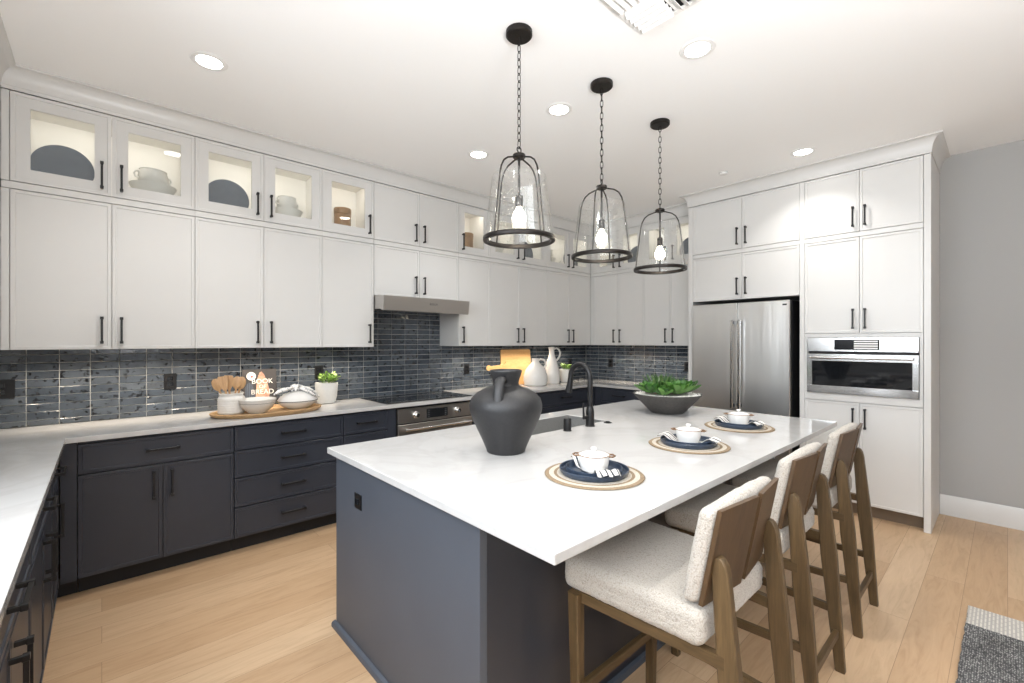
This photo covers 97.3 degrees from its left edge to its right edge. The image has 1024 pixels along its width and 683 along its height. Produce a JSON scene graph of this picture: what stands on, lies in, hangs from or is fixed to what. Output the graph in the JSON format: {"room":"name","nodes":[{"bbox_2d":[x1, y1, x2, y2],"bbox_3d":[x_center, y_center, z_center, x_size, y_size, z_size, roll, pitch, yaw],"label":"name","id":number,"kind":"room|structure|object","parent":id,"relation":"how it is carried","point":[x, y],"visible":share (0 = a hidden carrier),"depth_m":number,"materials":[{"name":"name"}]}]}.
{"room":"kitchen","nodes":[
{"label":"kitchen","id":0,"kind":"room"},
{"bbox_2d":[0,88,582,564],"bbox_3d":[-1.192,-0.050,4.611,6.018,2.995,0.150,0,0,-42],"label":"wall","id":1,"kind":"structure","parent":0,"point":[0,88],"depth_m":2.93,"materials":[{"name":"grey paint"}]},
{"bbox_2d":[1,187,194,349],"bbox_3d":[-2.629,-0.408,2.936,0.894,0.912,0.393,0,0,-42],"label":"upper cabinet","id":2,"kind":"object","parent":1,"relation":"attached to","point":[76,273],"visible":1,"depth_m":2.77,"materials":[{"name":"white paint"}]},
{"bbox_2d":[1,88,194,216],"bbox_3d":[-2.629,-1.143,2.936,0.894,0.551,0.393,0,0,-42],"label":"upper cabinet","id":3,"kind":"object","parent":1,"relation":"attached to","point":[115,147],"visible":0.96,"depth_m":2.85,"materials":[{"name":"white paint"}]},
{"bbox_2d":[31,145,94,180],"bbox_3d":[-2.805,-1.074,2.822,0.290,0.294,0.092,0,0,-42],"label":"plate","id":4,"kind":"object","parent":3,"relation":"in","point":[53,159],"visible":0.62,"depth_m":2.81,"materials":[{"name":"grey ceramic"}]},
{"bbox_2d":[128,180,176,194],"bbox_3d":[-2.466,-0.997,3.103,0.262,0.138,0.262,0,0,31],"label":"plate","id":5,"kind":"object","parent":3,"relation":"in","point":[138,184],"visible":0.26,"depth_m":3.01,"materials":[{"name":"white ceramic"}]},
{"bbox_2d":[133,167,171,185],"bbox_3d":[-2.466,-1.119,3.103,0.170,0.104,0.170,0,0,-15],"label":"bowl","id":6,"kind":"object","parent":5,"relation":"on","point":[144,173],"visible":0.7,"depth_m":3.04,"materials":[{"name":"white ceramic"}]},
{"bbox_2d":[194,137,321,235],"bbox_3d":[-1.979,-1.143,3.526,0.859,0.551,0.393,0,0,-42],"label":"upper cabinet","id":7,"kind":"object","parent":1,"relation":"attached to","point":[263,177],"visible":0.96,"depth_m":3.45,"materials":[{"name":"white paint"}]},
{"bbox_2d":[209,179,248,207],"bbox_3d":[-2.156,-1.074,3.413,0.290,0.294,0.092,0,0,-42],"label":"plate","id":8,"kind":"object","parent":7,"relation":"in","point":[223,191],"visible":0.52,"depth_m":3.41,"materials":[{"name":"grey ceramic"}]},
{"bbox_2d":[275,207,302,216],"bbox_3d":[-1.833,-0.997,3.679,0.236,0.138,0.236,0,0,31],"label":"plate","id":9,"kind":"object","parent":7,"relation":"in","point":[281,210],"visible":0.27,"depth_m":3.59,"materials":[{"name":"white ceramic"}]},
{"bbox_2d":[275,195,298,208],"bbox_3d":[-1.833,-1.119,3.679,0.157,0.104,0.153,0,0,-16],"label":"bowl","id":10,"kind":"object","parent":9,"relation":"on","point":[282,200],"visible":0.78,"depth_m":3.62,"materials":[{"name":"white ceramic"}]},
{"bbox_2d":[195,217,321,347],"bbox_3d":[-1.979,-0.408,3.526,0.859,0.912,0.393,0,0,-42],"label":"upper cabinet","id":11,"kind":"object","parent":1,"relation":"attached to","point":[256,287],"visible":0.99,"depth_m":3.38,"materials":[{"name":"white paint"}]},
{"bbox_2d":[0,312,585,428],"bbox_3d":[-1.143,0.061,4.550,6.006,0.943,0.006,0,0,-42],"label":"tile backsplash","id":12,"kind":"structure","parent":1,"relation":"attached to","point":[407,356],"depth_m":3.48,"materials":[{"name":"tile"}]},
{"bbox_2d":[0,379,14,398],"bbox_3d":[-3.111,0.291,2.747,0.116,0.116,0.009,0,0,-42],"label":"wall outlet","id":13,"kind":"object","parent":12,"relation":"attached to","point":[7,387],"visible":1,"depth_m":2.76,"materials":[{"name":"black plastic"}]},
{"bbox_2d":[164,373,175,389],"bbox_3d":[-2.500,0.293,3.302,0.074,0.116,0.009,0,0,-42],"label":"wall outlet","id":14,"kind":"object","parent":12,"relation":"attached to","point":[169,379],"visible":1,"depth_m":3.30,"materials":[{"name":"black plastic"}]},
{"bbox_2d":[322,236,373,346],"bbox_3d":[-1.495,-0.408,3.966,0.448,0.912,0.393,0,0,-42],"label":"upper cabinet","id":15,"kind":"object","parent":1,"relation":"attached to","point":[347,266],"visible":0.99,"depth_m":3.84,"materials":[{"name":"white paint"}]},
{"bbox_2d":[322,169,373,243],"bbox_3d":[-1.495,-1.143,3.966,0.448,0.551,0.393,0,0,-42],"label":"upper cabinet","id":16,"kind":"object","parent":1,"relation":"attached to","point":[356,194],"visible":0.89,"depth_m":3.95,"materials":[{"name":"white paint"}]},
{"bbox_2d":[334,207,350,225],"bbox_3d":[-1.494,-1.052,3.986,0.146,0.248,0.146,0,0,-42],"label":"wooden canister","id":17,"kind":"object","parent":16,"relation":"in","point":[342,215],"visible":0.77,"depth_m":3.92,"materials":[{"name":"brown wood"}]},
{"bbox_2d":[374,244,457,299],"bbox_3d":[-0.988,-0.639,4.427,0.916,0.450,0.393,0,0,-42],"label":"upper cabinet","id":18,"kind":"object","parent":1,"relation":"attached to","point":[397,271],"visible":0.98,"depth_m":4.27,"materials":[{"name":"white paint"}]},
{"bbox_2d":[374,295,469,314],"bbox_3d":[-0.934,-0.339,4.367,0.912,0.141,0.535,0,0,-42],"label":"range hood","id":19,"kind":"object","parent":18,"relation":"attached to","point":[382,303],"visible":1,"depth_m":4.14,"materials":[{"name":"silver metal"}]},
{"bbox_2d":[374,182,457,256],"bbox_3d":[-0.988,-1.143,4.427,0.916,0.551,0.393,0,0,-42],"label":"upper cabinet","id":20,"kind":"object","parent":1,"relation":"attached to","point":[403,219],"visible":0.94,"depth_m":4.27,"materials":[{"name":"white paint"}]},
{"bbox_2d":[440,257,489,345],"bbox_3d":[-0.495,-0.408,4.875,0.415,0.912,0.393,0,0,-42],"label":"upper cabinet","id":21,"kind":"object","parent":1,"relation":"attached to","point":[472,329],"visible":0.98,"depth_m":4.76,"materials":[{"name":"white paint"}]},
{"bbox_2d":[458,203,489,261],"bbox_3d":[-0.495,-1.143,4.875,0.415,0.551,0.393,0,0,-42],"label":"upper cabinet","id":22,"kind":"object","parent":1,"relation":"attached to","point":[474,220],"visible":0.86,"depth_m":4.84,"materials":[{"name":"white paint"}]},
{"bbox_2d":[490,262,545,345],"bbox_3d":[-0.012,-0.408,5.314,0.888,0.912,0.393,0,0,-42],"label":"upper cabinet","id":23,"kind":"object","parent":1,"relation":"attached to","point":[517,294],"visible":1,"depth_m":5.17,"materials":[{"name":"white paint"}]},
{"bbox_2d":[490,211,545,269],"bbox_3d":[-0.012,-1.143,5.314,0.888,0.551,0.393,0,0,-42],"label":"upper cabinet","id":24,"kind":"object","parent":1,"relation":"attached to","point":[514,257],"visible":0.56,"depth_m":5.29,"materials":[{"name":"white paint"}]},
{"bbox_2d":[545,225,590,276],"bbox_3d":[0.638,-1.143,5.905,0.867,0.551,0.393,0,0,-42],"label":"upper cabinet","id":25,"kind":"object","parent":1,"relation":"attached to","point":[564,245],"visible":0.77,"depth_m":5.86,"materials":[{"name":"white paint"}]},
{"bbox_2d":[546,271,590,344],"bbox_3d":[0.638,-0.408,5.905,0.867,0.912,0.393,0,0,-42],"label":"upper cabinet","id":26,"kind":"object","parent":1,"relation":"attached to","point":[568,296],"visible":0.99,"depth_m":5.77,"materials":[{"name":"white paint"}]},
{"bbox_2d":[0,0,1023,234],"bbox_3d":[1.663,-1.607,1.470,6.318,0.120,8.639,0,0,-42],"label":"ceiling","id":27,"kind":"structure","parent":0,"point":[413,87],"depth_m":2.64,"materials":[{"name":"white paint"}]},
{"bbox_2d":[189,51,227,71],"bbox_3d":[-1.669,-1.543,2.489,0.180,0.006,0.180,0,0,-42],"label":"recessed light","id":28,"kind":"object","parent":27,"relation":"in","point":[206,60],"visible":1,"depth_m":2.48,"materials":[{"name":"white plastic"}]},
{"bbox_2d":[483,22,554,248],"bbox_3d":[0.037,-1.022,2.250,0.360,1.047,0.360,0,0,-44],"label":"pendant lantern","id":29,"kind":"object","parent":27,"relation":"hanging from","point":[519,33],"visible":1,"depth_m":2.23,"materials":[{"name":"brown metal"}]},
{"bbox_2d":[546,102,572,115],"bbox_3d":[0.316,-1.543,3.003,0.180,0.006,0.180,0,0,-42],"label":"recessed light","id":30,"kind":"object","parent":27,"relation":"in","point":[559,108],"visible":1,"depth_m":3.00,"materials":[{"name":"white"}]},
{"bbox_2d":[571,77,632,262],"bbox_3d":[0.540,-1.022,2.703,0.360,1.047,0.360,0,0,29],"label":"pendant lantern","id":31,"kind":"object","parent":27,"relation":"hanging from","point":[601,85],"visible":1,"depth_m":2.69,"materials":[{"name":"brown metal"}]},
{"bbox_2d":[600,0,700,34],"bbox_3d":[0.636,-1.531,1.977,0.410,0.029,0.410,0,0,-42],"label":"ceiling vent","id":32,"kind":"object","parent":27,"relation":"in","point":[642,16],"visible":1,"depth_m":2.08,"materials":[{"name":"white plastic"}]},
{"bbox_2d":[634,118,686,274],"bbox_3d":[1.047,-1.022,3.181,0.360,1.047,0.360,0,0,18],"label":"pendant lantern","id":33,"kind":"object","parent":27,"relation":"hanging from","point":[658,124],"visible":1,"depth_m":3.16,"materials":[{"name":"brown metal"}]},
{"bbox_2d":[679,38,715,59],"bbox_3d":[0.982,-1.543,2.383,0.180,0.006,0.180,0,0,-42],"label":"recessed light","id":34,"kind":"object","parent":27,"relation":"in","point":[698,48],"visible":1,"depth_m":2.37,"materials":[{"name":"white"}]},
{"bbox_2d":[790,147,815,156],"bbox_3d":[2.376,-1.543,3.675,0.180,0.006,0.180,0,0,-42],"label":"recessed light","id":35,"kind":"object","parent":27,"relation":"in","point":[807,150],"visible":1,"depth_m":3.66,"materials":[{"name":"white"}]},
{"bbox_2d":[42,508,1023,682],"bbox_3d":[1.663,1.508,1.470,6.318,0.120,8.639,0,0,-42],"label":"floor","id":36,"kind":"structure","parent":0,"point":[264,612],"depth_m":2.40,"materials":[{"name":"brown wood"}]},
{"bbox_2d":[0,542,35,682],"bbox_3d":[-1.496,1.006,0.963,0.651,0.883,0.897,0,0,-42],"label":"base cabinet","id":37,"kind":"object","parent":36,"relation":"on","point":[16,639],"visible":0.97,"depth_m":1.21,"materials":[{"name":"grey paint"}]},
{"bbox_2d":[30,480,58,682],"bbox_3d":[-2.102,1.006,1.629,0.651,0.883,0.897,0,0,-42],"label":"base cabinet","id":38,"kind":"object","parent":36,"relation":"on","point":[44,548],"visible":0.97,"depth_m":1.80,"materials":[{"name":"grey paint"}]},
{"bbox_2d":[53,463,66,617],"bbox_3d":[-2.546,1.006,2.118,0.651,0.883,0.420,0,0,-42],"label":"base cabinet","id":39,"kind":"object","parent":36,"relation":"on","point":[57,474],"visible":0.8,"depth_m":2.28,"materials":[{"name":"grey paint"}]},
{"bbox_2d":[57,426,233,597],"bbox_3d":[-2.411,1.006,2.949,0.920,0.883,0.659,0,0,-42],"label":"base cabinet","id":40,"kind":"object","parent":36,"relation":"on","point":[147,504],"visible":0.98,"depth_m":2.73,"materials":[{"name":"grey paint"}]},
{"bbox_2d":[231,414,342,550],"bbox_3d":[-1.793,1.006,3.510,0.743,0.883,0.659,0,0,-42],"label":"base cabinet","id":41,"kind":"object","parent":36,"relation":"on","point":[285,473],"visible":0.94,"depth_m":3.26,"materials":[{"name":"grey paint"}]},
{"bbox_2d":[342,408,395,444],"bbox_3d":[-1.349,1.006,3.914,0.452,0.883,0.659,0,0,-42],"label":"base cabinet","id":42,"kind":"object","parent":36,"relation":"on","point":[364,426],"visible":0.25,"depth_m":3.69,"materials":[{"name":"grey paint"}]},
{"bbox_2d":[396,400,471,436],"bbox_3d":[-0.861,0.954,4.320,0.799,0.778,0.674,0,0,-42],"label":"wall oven","id":43,"kind":"object","parent":36,"relation":"on","point":[410,420],"visible":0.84,"depth_m":4.07,"materials":[{"name":"silver metal"}]},
{"bbox_2d":[331,457,774,682],"bbox_3d":[0.484,1.006,2.763,2.706,0.883,1.234,0,0,-42],"label":"kitchen island","id":44,"kind":"object","parent":36,"relation":"on","point":[425,594],"visible":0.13,"depth_m":1.68,"materials":[{"name":"blue paint"}]},
{"bbox_2d":[327,400,836,565],"bbox_3d":[0.618,0.549,2.638,2.782,0.030,1.545,0,0,-42],"label":"island countertop","id":45,"kind":"structure","parent":44,"relation":"on","point":[512,499],"depth_m":1.88,"materials":[{"name":"white stone"}]},
{"bbox_2d":[469,369,541,455],"bbox_3d":[-0.028,0.336,2.194,0.355,0.396,0.355,0,0,-42],"label":"vase","id":46,"kind":"object","parent":45,"relation":"on","point":[505,414],"visible":1,"depth_m":2.07,"materials":[{"name":"ceramic"}]},
{"bbox_2d":[532,415,602,434],"bbox_3d":[0.243,0.664,2.916,0.760,0.255,0.338,0,0,-42],"label":"sink","id":47,"kind":"object","parent":45,"relation":"in","point":[554,423],"visible":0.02,"depth_m":3.18,"materials":[{"name":"metal"}]},
{"bbox_2d":[565,362,594,426],"bbox_3d":[0.425,0.333,2.900,0.098,0.402,0.232,0,0,-42],"label":"faucet","id":48,"kind":"object","parent":45,"relation":"on","point":[589,417],"visible":1,"depth_m":2.84,"materials":[{"name":"black metal"}]},
{"bbox_2d":[545,463,644,490],"bbox_3d":[0.330,0.531,1.808,0.394,0.006,0.394,0,0,-42],"label":"placemat","id":49,"kind":"object","parent":45,"relation":"on","point":[635,477],"visible":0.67,"depth_m":1.70,"materials":[{"name":"wicker"}]},
{"bbox_2d":[559,459,628,482],"bbox_3d":[0.330,0.515,1.808,0.276,0.024,0.276,0,0,-42],"label":"dinner plate","id":50,"kind":"object","parent":49,"relation":"on","point":[625,471],"visible":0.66,"depth_m":1.70,"materials":[{"name":"ceramic"}]},
{"bbox_2d":[566,460,622,476],"bbox_3d":[0.330,0.510,1.808,0.224,0.025,0.224,0,0,-42],"label":"salad plate","id":51,"kind":"object","parent":50,"relation":"on","point":[571,467],"visible":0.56,"depth_m":1.82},
{"bbox_2d":[571,456,620,477],"bbox_3d":[0.330,0.499,1.808,0.100,0.038,0.301,0,0,-12],"label":"napkin","id":52,"kind":"object","parent":51,"relation":"on","point":[611,473],"visible":0.52,"depth_m":1.69,"materials":[{"name":"fabric"}]},
{"bbox_2d":[572,447,615,472],"bbox_3d":[0.330,0.469,1.808,0.128,0.092,0.150,0,0,-42],"label":"lidded cocotte","id":53,"kind":"object","parent":52,"relation":"on","point":[594,459],"visible":0.99,"depth_m":1.77,"materials":[{"name":"white ceramic"}]},
{"bbox_2d":[578,456,608,472],"bbox_3d":[0.330,0.484,1.808,0.124,0.063,0.124,0,0,12],"label":"pot","id":54,"kind":"object","parent":53,"relation":"attached to","point":[588,464],"depth_m":1.76,"materials":[{"name":"white ceramic"}]},
{"bbox_2d":[633,373,701,414],"bbox_3d":[1.173,0.387,3.401,0.492,0.294,0.492,0,0,14],"label":"succulent planter","id":55,"kind":"object","parent":45,"relation":"on","point":[662,394],"visible":1,"depth_m":3.27,"materials":[{"name":"grey concrete"}]},
{"bbox_2d":[633,390,701,414],"bbox_3d":[1.173,0.462,3.401,0.492,0.144,0.492,0,0,-42],"label":"bowl","id":56,"kind":"object","parent":55,"relation":"attached to","point":[673,403],"depth_m":3.26,"materials":[{"name":"grey concrete"}]},
{"bbox_2d":[649,437,730,454],"bbox_3d":[0.911,0.531,2.322,0.394,0.006,0.394,0,0,-42],"label":"placemat","id":57,"kind":"object","parent":45,"relation":"on","point":[721,447],"visible":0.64,"depth_m":2.20,"materials":[{"name":"wicker"}]},
{"bbox_2d":[660,435,717,449],"bbox_3d":[0.911,0.515,2.322,0.276,0.024,0.276,0,0,-42],"label":"dinner plate","id":58,"kind":"object","parent":57,"relation":"on","point":[663,438],"visible":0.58,"depth_m":2.21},
{"bbox_2d":[666,434,711,444],"bbox_3d":[0.911,0.510,2.322,0.224,0.025,0.224,0,0,-42],"label":"salad plate","id":59,"kind":"object","parent":58,"relation":"on","point":[703,438],"visible":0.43,"depth_m":2.25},
{"bbox_2d":[657,431,721,443],"bbox_3d":[0.911,0.499,2.322,0.301,0.038,0.100,0,0,39],"label":"napkin","id":60,"kind":"object","parent":59,"relation":"on","point":[669,435],"visible":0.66,"depth_m":2.34,"materials":[{"name":"fabric"}]},
{"bbox_2d":[671,423,705,442],"bbox_3d":[0.911,0.469,2.322,0.150,0.092,0.128,0,0,-15],"label":"lidded cocotte","id":61,"kind":"object","parent":60,"relation":"on","point":[689,434],"visible":0.98,"depth_m":2.28,"materials":[{"name":"white ceramic"}]},
{"bbox_2d":[676,430,700,442],"bbox_3d":[0.911,0.484,2.322,0.124,0.063,0.124,0,0,21],"label":"pot","id":62,"kind":"object","parent":61,"relation":"attached to","point":[689,436],"depth_m":2.27,"materials":[{"name":"white ceramic"}]},
{"bbox_2d":[704,421,774,432],"bbox_3d":[1.419,0.531,2.816,0.394,0.006,0.394,0,0,-42],"label":"placemat","id":63,"kind":"object","parent":45,"relation":"on","point":[711,424],"visible":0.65,"depth_m":2.70,"materials":[{"name":"wicker"}]},
{"bbox_2d":[715,419,763,429],"bbox_3d":[1.419,0.515,2.816,0.276,0.024,0.276,0,0,-42],"label":"dinner plate","id":64,"kind":"object","parent":63,"relation":"on","point":[716,420],"visible":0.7,"depth_m":2.71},
{"bbox_2d":[719,420,756,425],"bbox_3d":[1.419,0.510,2.816,0.224,0.025,0.224,0,0,-42],"label":"salad plate","id":65,"kind":"object","parent":64,"relation":"on","point":[720,421],"visible":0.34,"depth_m":2.73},
{"bbox_2d":[713,416,766,425],"bbox_3d":[1.419,0.499,2.816,0.100,0.038,0.301,0,0,-30],"label":"napkin","id":66,"kind":"object","parent":65,"relation":"on","point":[722,418],"visible":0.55,"depth_m":2.86,"materials":[{"name":"fabric"}]},
{"bbox_2d":[724,409,753,423],"bbox_3d":[1.419,0.469,2.816,0.128,0.092,0.150,0,0,-27],"label":"lidded cocotte","id":67,"kind":"object","parent":66,"relation":"on","point":[736,417],"visible":0.97,"depth_m":2.77,"materials":[{"name":"white ceramic"}]},
{"bbox_2d":[728,414,749,423],"bbox_3d":[1.419,0.484,2.816,0.124,0.063,0.124,0,0,27],"label":"pot","id":68,"kind":"object","parent":67,"relation":"attached to","point":[733,418],"depth_m":2.77,"materials":[{"name":"white ceramic"}]},
{"bbox_2d":[537,387,593,413],"bbox_3d":[0.480,1.006,5.576,1.006,0.883,0.659,0,0,-42],"label":"base cabinet","id":69,"kind":"object","parent":36,"relation":"on","point":[559,400],"visible":0.22,"depth_m":5.30,"materials":[{"name":"grey paint"}]},
{"bbox_2d":[595,386,639,405],"bbox_3d":[1.479,1.006,5.655,0.657,0.883,0.640,0,0,-42],"label":"base cabinet","id":70,"kind":"object","parent":36,"relation":"on","point":[603,395],"visible":0.25,"depth_m":5.51,"materials":[{"name":"grey paint"}]},
{"bbox_2d":[565,476,794,682],"bbox_3d":[0.577,0.944,1.541,0.542,1.009,0.612,0,0,-42],"label":"counter stool","id":71,"kind":"object","parent":36,"relation":"on","point":[678,589],"visible":0.97,"depth_m":1.43,"materials":[{"name":"beige fabric"}]},
{"bbox_2d":[683,476,770,601],"bbox_3d":[0.698,0.593,1.409,0.466,0.308,0.122,0,0,-42],"label":"cushion","id":72,"kind":"object","parent":71,"relation":"on","point":[732,532],"depth_m":1.28,"materials":[{"name":"beige fabric"}]},
{"bbox_2d":[688,207,710,391],"bbox_3d":[2.122,0.015,4.984,0.609,2.866,0.049,0,0,-42],"label":"panel","id":73,"kind":"object","parent":36,"relation":"on","point":[691,303],"visible":0.22,"depth_m":4.78,"materials":[{"name":"white paint"}]},
{"bbox_2d":[692,300,799,459],"bbox_3d":[2.407,0.535,4.569,0.722,1.824,0.905,0,0,-42],"label":"refrigerator","id":74,"kind":"object","parent":36,"relation":"on","point":[746,355],"visible":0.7,"depth_m":4.29,"materials":[{"name":"silver metal"}]},
{"bbox_2d":[665,442,845,682],"bbox_3d":[1.107,0.944,2.063,0.542,1.009,0.612,0,0,-42],"label":"counter stool","id":75,"kind":"object","parent":36,"relation":"on","point":[799,474],"visible":0.68,"depth_m":1.86,"materials":[{"name":"wood"}]},
{"bbox_2d":[770,442,821,524],"bbox_3d":[1.228,0.593,1.931,0.466,0.308,0.122,0,0,-42],"label":"cushion","id":76,"kind":"object","parent":75,"relation":"on","point":[799,474],"depth_m":1.79,"materials":[{"name":"beige fabric"}]},
{"bbox_2d":[730,423,878,638],"bbox_3d":[1.656,0.944,2.562,0.542,1.009,0.612,0,0,-42],"label":"counter stool","id":77,"kind":"object","parent":36,"relation":"on","point":[842,450],"visible":0.69,"depth_m":2.31,"materials":[{"name":"wood"}]},
{"bbox_2d":[821,423,857,482],"bbox_3d":[1.777,0.593,2.430,0.466,0.308,0.122,0,0,-42],"label":"cushion","id":78,"kind":"object","parent":77,"relation":"on","point":[841,452],"depth_m":2.28,"materials":[{"name":"beige fabric"}]},
{"bbox_2d":[800,182,808,447],"bbox_3d":[2.813,0.015,4.223,0.609,2.866,0.037,0,0,-42],"label":"panel","id":79,"kind":"object","parent":36,"relation":"on","point":[802,185],"visible":0.24,"depth_m":4.01,"materials":[{"name":"white paint"}]},
{"bbox_2d":[805,153,938,533],"bbox_3d":[3.090,0.015,3.890,0.648,2.866,0.826,0,0,-42],"label":"pantry cabinet","id":80,"kind":"object","parent":36,"relation":"on","point":[885,284],"depth_m":3.62,"materials":[{"name":"white paint"}]},
{"bbox_2d":[807,337,919,399],"bbox_3d":[3.005,0.205,3.842,0.520,0.474,0.736,0,0,-42],"label":"oven","id":81,"kind":"object","parent":80,"relation":"in","point":[889,367],"visible":0.99,"depth_m":3.66,"materials":[{"name":"metal"}]},
{"bbox_2d":[955,605,1023,682],"bbox_3d":[2.401,1.443,0.999,2.097,0.009,2.049,0,0,-42],"label":"area rug","id":82,"kind":"object","parent":36,"relation":"on","point":[992,645],"visible":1,"depth_m":2.10,"materials":[{"name":"carpet"}]},
{"bbox_3d":[-0.891,1.006,0.297,0.651,0.883,0.897,0,0,-42],"label":"base cabinet","id":83,"kind":"object","parent":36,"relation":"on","visible":0},
{"bbox_2d":[0,378,641,625],"bbox_3d":[0.173,0.549,3.108,6.016,0.030,3.887,0,0,-42],"label":"countertop","id":84,"kind":"structure","parent":83,"relation":"on","point":[30,457],"depth_m":2.43,"materials":[{"name":"white stone"}]},
{"bbox_2d":[242,369,276,403],"bbox_3d":[-2.041,0.377,3.653,0.245,0.305,0.074,0,0,-38],"label":"cookbook","id":85,"kind":"object","parent":84,"relation":"on","point":[259,382],"visible":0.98,"depth_m":3.65,"materials":[{"name":"paper"}]},
{"bbox_2d":[256,372,269,396],"bbox_3d":[-2.018,0.375,3.653,0.105,0.265,0.004,0,-10,-39],"label":"print","id":86,"kind":"object","parent":85,"relation":"attached to","point":[261,376],"depth_m":3.66},
{"bbox_2d":[209,403,321,418],"bbox_3d":[-1.818,0.519,3.380,0.756,0.030,0.464,0,0,-42],"label":"serving tray","id":87,"kind":"object","parent":84,"relation":"on","point":[276,410],"visible":0.7,"depth_m":3.25,"materials":[{"name":"brown wood"}]},
{"bbox_2d":[217,392,244,414],"bbox_3d":[-2.036,0.447,3.278,0.174,0.150,0.174,0,0,-42],"label":"utensil crock","id":88,"kind":"object","parent":87,"relation":"on","point":[227,404],"visible":0.87,"depth_m":3.21,"materials":[{"name":"white ceramic"}]},
{"bbox_2d":[238,397,275,413],"bbox_3d":[-1.863,0.471,3.306,0.247,0.103,0.247,0,0,-42],"label":"mixing bowl","id":89,"kind":"object","parent":87,"relation":"on","point":[252,405],"visible":0.99,"depth_m":3.24,"materials":[{"name":"white ceramic"}]},
{"bbox_2d":[277,390,317,408],"bbox_3d":[-1.677,0.454,3.537,0.296,0.136,0.231,0,0,-42],"label":"tureen","id":90,"kind":"object","parent":87,"relation":"on","point":[298,399],"visible":0.97,"depth_m":3.46,"materials":[{"name":"white ceramic"}]},
{"bbox_2d":[274,384,318,396],"bbox_3d":[-1.672,0.393,3.521,0.342,0.119,0.132,0,0,-35],"label":"tea towel","id":91,"kind":"object","parent":90,"relation":"on","point":[295,387],"visible":1,"depth_m":3.52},
{"bbox_2d":[315,371,339,403],"bbox_3d":[-1.610,0.395,3.936,0.231,0.277,0.207,0,0,-42],"label":"potted plant","id":92,"kind":"object","parent":84,"relation":"on","point":[327,391],"visible":1,"depth_m":3.86,"materials":[{"name":"green plant"}]},
{"bbox_2d":[361,391,471,403],"bbox_3d":[-0.900,0.530,4.317,0.904,0.006,0.524,0,0,-42],"label":"cooktop","id":93,"kind":"object","parent":84,"relation":"in","point":[403,398],"visible":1,"depth_m":4.25,"materials":[{"name":"black glass"}]},
{"bbox_2d":[486,360,527,383],"bbox_3d":[-0.039,0.380,5.478,0.679,0.305,0.035,0,0,-42],"label":"cutting board","id":94,"kind":"object","parent":84,"relation":"on","point":[522,365],"visible":0.63,"depth_m":5.55,"materials":[{"name":"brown wood"}]},
{"bbox_2d":[500,349,530,365],"bbox_3d":[0.058,0.315,5.601,0.500,0.435,0.048,0,0,-42],"label":"cutting board","id":95,"kind":"object","parent":84,"relation":"on","point":[507,354],"visible":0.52,"depth_m":5.59,"materials":[{"name":"brown wood"}]},
{"bbox_2d":[523,358,547,385],"bbox_3d":[0.292,0.369,5.515,0.296,0.329,0.296,0,0,0],"label":"jug","id":96,"kind":"object","parent":84,"relation":"on","point":[535,374],"visible":1,"depth_m":5.41,"materials":[{"name":"white ceramic"}]},
{"bbox_2d":[545,347,560,383],"bbox_3d":[0.512,0.302,5.749,0.208,0.463,0.208,0,0,-34],"label":"jug","id":97,"kind":"object","parent":84,"relation":"on","point":[552,369],"visible":0.88,"depth_m":5.68,"materials":[{"name":"white ceramic"}]},
{"bbox_2d":[587,140,1023,512],"bbox_3d":[3.894,-0.050,3.600,0.150,2.995,8.489,0,0,-42],"label":"wall","id":98,"kind":"structure","parent":0,"point":[981,191],"depth_m":3.61,"materials":[{"name":"grey paint"}]},
{"bbox_2d":[0,14,949,235],"bbox_3d":[0.397,-1.484,3.135,5.649,0.124,3.464,0,0,-42],"label":"trim","id":99,"kind":"structure","parent":98,"relation":"attached to","point":[13,76],"depth_m":3.57,"materials":[{"name":"white paint"}]},
{"bbox_2d":[591,272,642,344],"bbox_3d":[1.448,-0.408,5.891,0.385,0.912,0.792,0,0,-42],"label":"upper cabinet","id":100,"kind":"object","parent":98,"relation":"attached to","point":[616,299],"visible":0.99,"depth_m":5.77,"materials":[{"name":"white paint"}]},
{"bbox_2d":[591,225,643,276],"bbox_3d":[1.448,-1.143,5.891,0.385,0.551,0.792,0,0,-42],"label":"upper cabinet","id":101,"kind":"object","parent":98,"relation":"attached to","point":[597,269],"visible":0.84,"depth_m":5.81,"materials":[{"name":"white paint"}]},
{"bbox_2d":[586,345,687,381],"bbox_3d":[1.707,0.291,5.888,0.008,0.484,1.839,0,0,-42],"label":"tile backsplash","id":102,"kind":"structure","parent":98,"relation":"attached to","point":[630,362],"depth_m":5.96,"materials":[{"name":"tile"}]},
{"bbox_2d":[643,265,687,345],"bbox_3d":[1.951,-0.408,5.338,0.385,0.912,0.703,0,0,-42],"label":"upper cabinet","id":103,"kind":"object","parent":98,"relation":"attached to","point":[665,296],"visible":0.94,"depth_m":5.27,"materials":[{"name":"white paint"}]},
{"bbox_2d":[643,216,687,270],"bbox_3d":[1.951,-1.143,5.338,0.385,0.551,0.703,0,0,-42],"label":"upper cabinet","id":104,"kind":"object","parent":98,"relation":"attached to","point":[668,229],"visible":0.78,"depth_m":5.36,"materials":[{"name":"white paint"}]},
{"bbox_2d":[693,245,799,304],"bbox_3d":[2.456,-0.639,4.588,0.648,0.450,0.982,0,0,-42],"label":"upper cabinet","id":105,"kind":"object","parent":98,"relation":"attached to","point":[769,274],"visible":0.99,"depth_m":4.36,"materials":[{"name":"white paint"}]},
{"bbox_2d":[693,183,799,259],"bbox_3d":[2.456,-1.143,4.588,0.648,0.551,0.982,0,0,-42],"label":"upper cabinet","id":106,"kind":"object","parent":98,"relation":"attached to","point":[769,219],"visible":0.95,"depth_m":4.35,"materials":[{"name":"white paint"}]},
{"bbox_2d":[940,494,1023,530],"bbox_3d":[5.146,1.365,2.100,0.014,0.165,4.584,0,0,-42],"label":"baseboard","id":107,"kind":"structure","parent":98,"relation":"attached to","point":[980,511],"depth_m":3.61,"materials":[{"name":"white paint"}]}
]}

